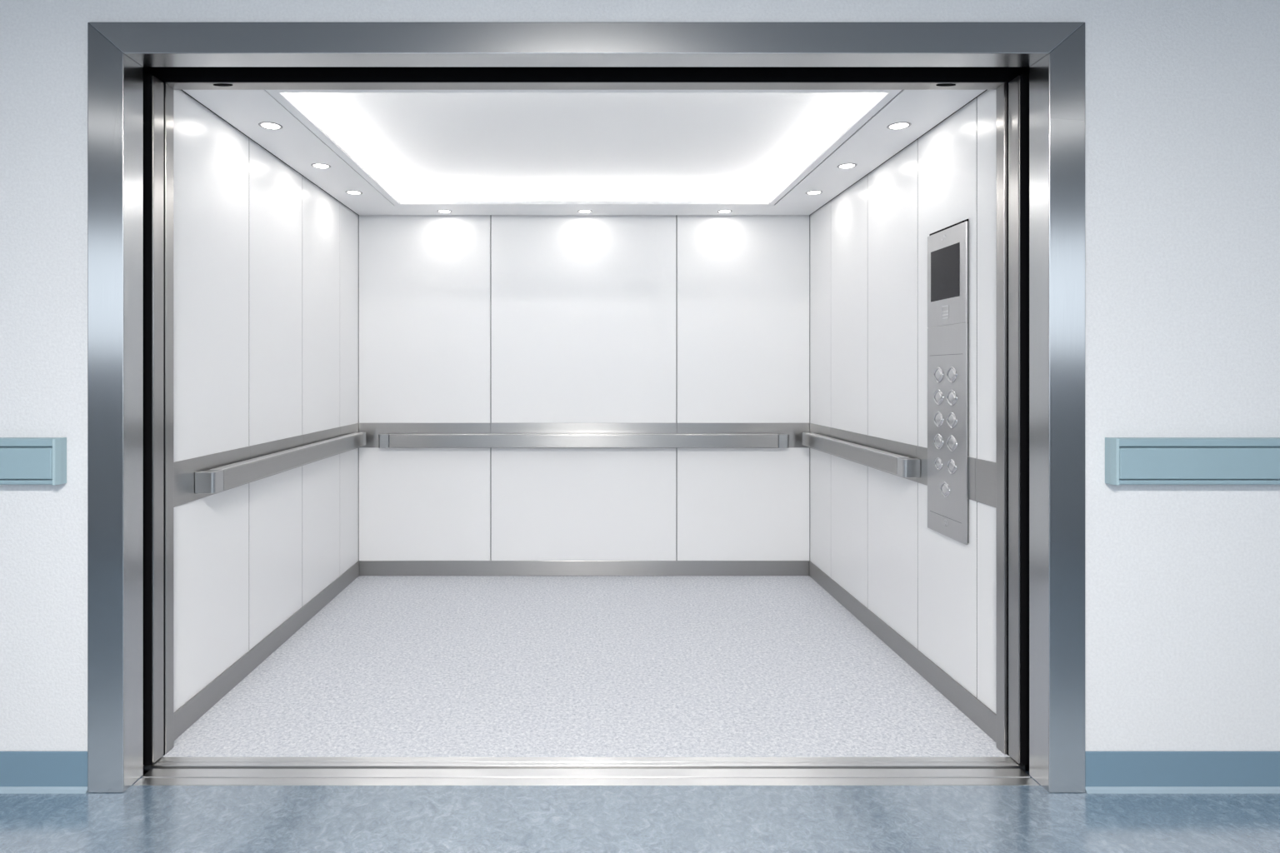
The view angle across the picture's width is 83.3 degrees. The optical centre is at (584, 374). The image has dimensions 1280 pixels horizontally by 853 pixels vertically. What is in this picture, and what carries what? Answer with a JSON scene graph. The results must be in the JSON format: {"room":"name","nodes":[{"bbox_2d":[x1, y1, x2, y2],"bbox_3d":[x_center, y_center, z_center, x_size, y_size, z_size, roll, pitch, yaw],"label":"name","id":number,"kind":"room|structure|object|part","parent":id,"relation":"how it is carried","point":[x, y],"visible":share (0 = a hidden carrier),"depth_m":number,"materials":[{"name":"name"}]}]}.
{"room":"hospital interior","nodes":[
{"label":"hospital interior","id":0,"kind":"room"},
{"bbox_2d":[173,90,358,713],"bbox_3d":[-1.355,0.057,3.280,0.040,2.260,1.992,0,0,0],"label":"wall","id":1,"kind":"structure","parent":0,"point":[266,259],"depth_m":2.85,"materials":[{"name":"grey"}]},
{"bbox_3d":[-1.341,0.121,2.569,0.012,2.131,0.571,0,0,0],"label":"wall panel","id":2,"kind":"part","parent":1,"relation":"part of","materials":[{"name":"white laminate"}]},
{"bbox_2d":[173,560,359,741],"bbox_3d":[-1.331,1.143,3.260,0.006,0.089,1.952,0,0,0],"label":"baseboard","id":3,"kind":"structure","parent":1,"relation":"attached to","point":[197,706],"depth_m":2.87,"materials":[{"name":"metal"}]},
{"bbox_2d":[173,423,359,507],"bbox_3d":[-1.333,0.357,3.260,0.004,0.146,1.951,0,0,0],"label":"wall band","id":4,"kind":"object","parent":1,"relation":"attached to","point":[184,471],"visible":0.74,"depth_m":2.70,"materials":[{"name":"metal"}]},
{"bbox_2d":[195,432,365,494],"bbox_3d":[-1.297,0.368,3.305,0.068,0.075,1.715,0,0,0],"label":"handrail","id":5,"kind":"object","parent":4,"relation":"attached to","point":[216,480],"visible":1,"depth_m":2.88,"materials":[{"name":"metal"}]},
{"bbox_3d":[-1.341,0.121,3.127,0.012,2.131,0.536,0,0,0],"label":"wall panel","id":6,"kind":"part","parent":1,"relation":"part of","materials":[{"name":"white laminate"}]},
{"bbox_3d":[-1.341,0.121,3.658,0.012,2.131,0.517,0,0,0],"label":"wall panel","id":7,"kind":"part","parent":1,"relation":"part of","materials":[{"name":"white laminate"}]},
{"bbox_3d":[-1.341,0.121,4.078,0.012,2.131,0.317,0,0,0],"label":"wall panel","id":8,"kind":"part","parent":1,"relation":"part of","materials":[{"name":"white laminate"}]},
{"bbox_2d":[357,214,810,560],"bbox_3d":[0.000,0.057,4.256,2.750,2.260,0.040,0,0,0],"label":"wall","id":9,"kind":"structure","parent":0,"point":[462,318],"depth_m":4.24,"materials":[{"name":"grey"}]},
{"bbox_3d":[-0.944,0.121,4.242,0.778,2.131,0.012,0,0,0],"label":"wall panel","id":10,"kind":"part","parent":9,"relation":"part of","materials":[{"name":"white laminate"}]},
{"bbox_3d":[-0.003,0.121,4.242,1.094,2.131,0.012,0,0,0],"label":"wall panel","id":11,"kind":"part","parent":9,"relation":"part of","materials":[{"name":"white laminate"}]},
{"bbox_2d":[359,560,809,575],"bbox_3d":[0.000,1.143,4.232,2.655,0.089,0.006,0,0,0],"label":"baseboard","id":12,"kind":"structure","parent":9,"relation":"attached to","point":[366,567],"depth_m":4.23,"materials":[{"name":"metal"}]},
{"bbox_2d":[359,423,809,447],"bbox_3d":[0.000,0.357,4.234,2.659,0.146,0.004,0,0,0],"label":"wall band","id":13,"kind":"object","parent":9,"relation":"attached to","point":[795,431],"visible":0.56,"depth_m":4.23,"materials":[{"name":"metal"}]},
{"bbox_2d":[378,434,789,448],"bbox_3d":[-0.003,0.385,4.198,2.391,0.079,0.068,0,0,0],"label":"handrail","id":14,"kind":"object","parent":13,"relation":"attached to","point":[385,441],"visible":1,"depth_m":4.16,"materials":[{"name":"metal"}]},
{"bbox_3d":[0.941,0.121,4.242,0.783,2.131,0.012,0,0,0],"label":"wall panel","id":15,"kind":"part","parent":9,"relation":"part of","materials":[{"name":"white laminate"}]},
{"bbox_2d":[183,90,984,214],"bbox_3d":[0.000,-0.955,3.257,2.650,0.030,1.925,0,0,0],"label":"ceiling","id":16,"kind":"structure","parent":0,"point":[872,144],"depth_m":3.10,"materials":[{"name":"white"}]},
{"bbox_2d":[258,121,282,129],"bbox_3d":[-1.183,-0.939,2.704,0.085,0.002,0.085,0,0,0],"label":"recessed light","id":17,"kind":"object","parent":16,"relation":"in","point":[267,125],"visible":1,"depth_m":2.70,"materials":[{"name":"white"}]},
{"bbox_2d":[310,163,330,169],"bbox_3d":[-1.183,-0.939,3.223,0.085,0.002,0.085,0,0,0],"label":"recessed light","id":18,"kind":"object","parent":16,"relation":"in","point":[322,166],"visible":1,"depth_m":3.22,"materials":[{"name":"white"}]},
{"bbox_2d":[345,190,362,194],"bbox_3d":[-1.186,-0.939,3.693,0.085,0.002,0.085,0,0,0],"label":"recessed light","id":19,"kind":"object","parent":16,"relation":"in","point":[353,192],"visible":1,"depth_m":3.69,"materials":[{"name":"white"}]},
{"bbox_2d":[436,210,451,213],"bbox_3d":[-0.803,-0.939,4.118,0.085,0.002,0.085,0,0,0],"label":"recessed light","id":20,"kind":"object","parent":16,"relation":"in","point":[438,211],"visible":1,"depth_m":4.11,"materials":[{"name":"white"}]},
{"bbox_2d":[265,90,902,205],"bbox_3d":[0.000,-0.996,3.187,2.220,0.114,1.783,0,0,0],"label":"ceiling light","id":21,"kind":"object","parent":16,"relation":"attached to","point":[407,144],"visible":0.55,"depth_m":3.15,"materials":[{"name":"white plastic"}]},
{"bbox_2d":[577,210,592,213],"bbox_3d":[0.004,-0.939,4.118,0.085,0.002,0.085,0,0,0],"label":"recessed light","id":22,"kind":"object","parent":16,"relation":"in","point":[579,211],"visible":1,"depth_m":4.11,"materials":[{"name":"white"}]},
{"bbox_2d":[717,210,732,213],"bbox_3d":[0.808,-0.939,4.118,0.085,0.002,0.085,0,0,0],"label":"recessed light","id":23,"kind":"object","parent":16,"relation":"in","point":[720,211],"visible":1,"depth_m":4.11,"materials":[{"name":"white"}]},
{"bbox_2d":[805,190,822,194],"bbox_3d":[1.185,-0.939,3.693,0.085,0.002,0.085,0,0,0],"label":"recessed light","id":24,"kind":"object","parent":16,"relation":"in","point":[810,192],"visible":1,"depth_m":3.69,"materials":[{"name":"white"}]},
{"bbox_2d":[836,163,856,169],"bbox_3d":[1.182,-0.939,3.223,0.085,0.002,0.085,0,0,0],"label":"recessed light","id":25,"kind":"object","parent":16,"relation":"in","point":[845,166],"visible":1,"depth_m":3.22,"materials":[{"name":"white"}]},
{"bbox_2d":[886,121,911,129],"bbox_3d":[1.188,-0.939,2.704,0.085,0.002,0.085,0,0,0],"label":"recessed light","id":26,"kind":"object","parent":16,"relation":"in","point":[897,126],"visible":1,"depth_m":2.70,"materials":[{"name":"white"}]},
{"bbox_2d":[161,575,1010,757],"bbox_3d":[0.000,1.212,3.241,2.720,0.050,2.029,0,0,0],"label":"floor","id":27,"kind":"structure","parent":0,"point":[392,666],"depth_m":2.78,"materials":[{"name":"plastic"}]},
{"bbox_2d":[165,82,1007,754],"bbox_3d":[0.000,0.104,2.267,2.690,2.165,0.055,0,0,0],"label":"frame","id":28,"kind":"object","parent":27,"relation":"on","point":[1001,88],"visible":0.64,"depth_m":2.26,"materials":[{"name":"metal"}]},
{"bbox_2d":[143,75,163,764],"bbox_3d":[-1.658,0.137,2.203,0.700,2.095,0.058,0,0,0],"label":"door","id":29,"kind":"structure","parent":28,"relation":"attached to","point":[152,86],"depth_m":2.17,"materials":[{"name":"metal"}]},
{"bbox_3d":[-1.658,0.137,2.205,0.700,2.095,0.054,0,0,0],"label":"door","id":30,"kind":"part","parent":29,"relation":"part of","materials":[{"name":"metal"}]},
{"bbox_3d":[-1.326,0.137,2.261,0.038,2.100,0.043,0,0,0],"label":"post","id":31,"kind":"part","parent":28,"relation":"part of","materials":[{"name":"metal"}]},
{"bbox_3d":[1.329,0.137,2.261,0.033,2.100,0.043,0,0,0],"label":"post","id":32,"kind":"part","parent":28,"relation":"part of","materials":[{"name":"metal"}]},
{"bbox_2d":[1008,75,1029,764],"bbox_3d":[1.670,0.137,2.203,0.700,2.095,0.058,0,0,0],"label":"door","id":33,"kind":"structure","parent":28,"relation":"attached to","point":[1018,87],"depth_m":2.18,"materials":[{"name":"metal"}]},
{"bbox_3d":[1.670,0.137,2.205,0.700,2.095,0.054,0,0,0],"label":"door","id":34,"kind":"part","parent":33,"relation":"part of","materials":[{"name":"metal"}]},
{"bbox_2d":[0,0,1279,751],"bbox_3d":[0.000,-0.138,2.086,10.000,2.650,0.075,0,0,0],"label":"wall","id":35,"kind":"structure","parent":0,"point":[1182,97],"depth_m":2.05,"materials":[{"name":"paint"}]},
{"bbox_2d":[0,437,66,485],"bbox_3d":[-2.239,0.244,2.026,1.522,0.131,0.044,0,0,0],"label":"wall handrail","id":36,"kind":"object","parent":35,"relation":"attached to","point":[23,461],"visible":1,"depth_m":2.01,"materials":[{"name":"blue plastic"}]},
{"bbox_2d":[0,751,87,794],"bbox_3d":[-3.207,1.131,2.039,3.586,0.112,0.017,0,0,0],"label":"baseboard","id":37,"kind":"structure","parent":35,"relation":"attached to","point":[21,772],"depth_m":2.04,"materials":[{"name":"blue plastic"}]},
{"bbox_2d":[143,757,1024,775],"bbox_3d":[0.000,1.212,2.201,2.680,0.050,0.050,0,0,0],"label":"sill","id":38,"kind":"structure","parent":35,"relation":"attached to","point":[162,762],"depth_m":2.19,"materials":[{"name":"metal"}]},
{"bbox_2d":[142,66,1029,771],"bbox_3d":[0.000,0.122,2.181,4.120,2.270,0.113,0,0,0],"label":"elevator door frame","id":39,"kind":"structure","parent":35,"relation":"attached to","point":[166,74],"depth_m":2.23,"materials":[{"name":"black"}]},
{"bbox_2d":[87,22,1084,793],"bbox_3d":[0.007,0.092,2.079,2.832,2.189,0.092,0,0,0],"label":"door frame","id":40,"kind":"structure","parent":35,"relation":"attached to","point":[1053,52],"depth_m":2.03,"materials":[{"name":"metal"}]},
{"bbox_2d":[133,769,1039,785],"bbox_3d":[0.006,1.212,2.116,2.624,0.050,0.089,0,0,0],"label":"sill","id":41,"kind":"structure","parent":35,"relation":"attached to","point":[153,777],"depth_m":2.12,"materials":[{"name":"metal"}]},
{"bbox_2d":[1085,751,1279,794],"bbox_3d":[3.213,1.131,2.039,3.573,0.112,0.017,0,0,0],"label":"baseboard","id":42,"kind":"structure","parent":35,"relation":"attached to","point":[1106,772],"depth_m":2.04,"materials":[{"name":"blue plastic"}]},
{"bbox_2d":[1105,437,1279,485],"bbox_3d":[2.244,0.244,2.026,1.513,0.131,0.044,0,0,0],"label":"wall handrail","id":43,"kind":"object","parent":35,"relation":"attached to","point":[1128,461],"visible":1,"depth_m":2.00,"materials":[{"name":"blue plastic"}]},
{"bbox_2d":[0,775,1279,852],"bbox_3d":[0.000,1.217,0.428,10.000,0.060,3.390,0,0,0],"label":"floor","id":44,"kind":"structure","parent":0,"point":[140,819],"depth_m":1.91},
{"bbox_2d":[810,90,995,713],"bbox_3d":[1.355,0.057,3.280,0.040,2.260,1.992,0,0,0],"label":"wall","id":45,"kind":"structure","parent":0,"point":[870,534],"depth_m":2.98,"materials":[{"name":"grey"}]},
{"bbox_3d":[1.341,0.121,4.058,0.012,2.131,0.356,0,0,0],"label":"wall panel","id":46,"kind":"part","parent":45,"relation":"part of","materials":[{"name":"white laminate"}]},
{"bbox_3d":[1.341,0.121,3.628,0.012,2.131,0.498,0,0,0],"label":"wall panel","id":47,"kind":"part","parent":45,"relation":"part of","materials":[{"name":"white laminate"}]},
{"bbox_3d":[1.341,0.121,3.123,0.012,2.131,0.503,0,0,0],"label":"wall panel","id":48,"kind":"part","parent":45,"relation":"part of","materials":[{"name":"white laminate"}]},
{"bbox_2d":[809,560,995,742],"bbox_3d":[1.331,1.143,3.260,0.006,0.089,1.952,0,0,0],"label":"baseboard","id":49,"kind":"structure","parent":45,"relation":"attached to","point":[970,706],"depth_m":2.87,"materials":[{"name":"metal"}]},
{"bbox_2d":[809,423,995,507],"bbox_3d":[1.333,0.357,3.260,0.004,0.146,1.951,0,0,0],"label":"wall band","id":50,"kind":"object","parent":45,"relation":"attached to","point":[981,473],"visible":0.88,"depth_m":2.83,"materials":[{"name":"metal"}]},
{"bbox_2d":[802,432,920,477],"bbox_3d":[1.297,0.369,3.498,0.068,0.073,1.330,0,0,0],"label":"handrail","id":51,"kind":"object","parent":50,"relation":"attached to","point":[902,466],"visible":1,"depth_m":3.21,"materials":[{"name":"metal"}]},
{"bbox_3d":[1.341,0.121,2.654,0.012,2.131,0.428,0,0,0],"label":"wall panel","id":52,"kind":"part","parent":45,"relation":"part of","materials":[{"name":"white laminate"}]},
{"bbox_2d":[927,219,968,544],"bbox_3d":[1.327,0.024,2.625,0.016,1.132,0.282,0,0,0],"label":"control panel","id":53,"kind":"object","parent":45,"relation":"attached to","point":[947,247],"visible":1,"depth_m":2.61,"materials":[{"name":"metal"}]},
{"bbox_2d":[941,305,948,319],"bbox_3d":[1.323,-0.230,2.627,0.001,0.048,0.049,0,0,0],"label":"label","id":54,"kind":"object","parent":53,"relation":"attached to","point":[944,307],"depth_m":2.63,"materials":[{"name":"white metal"}]},
{"bbox_3d":[1.341,0.121,2.360,0.012,2.131,0.152,0,0,0],"label":"wall panel","id":55,"kind":"part","parent":45,"relation":"part of","materials":[{"name":"white laminate"}]}
]}

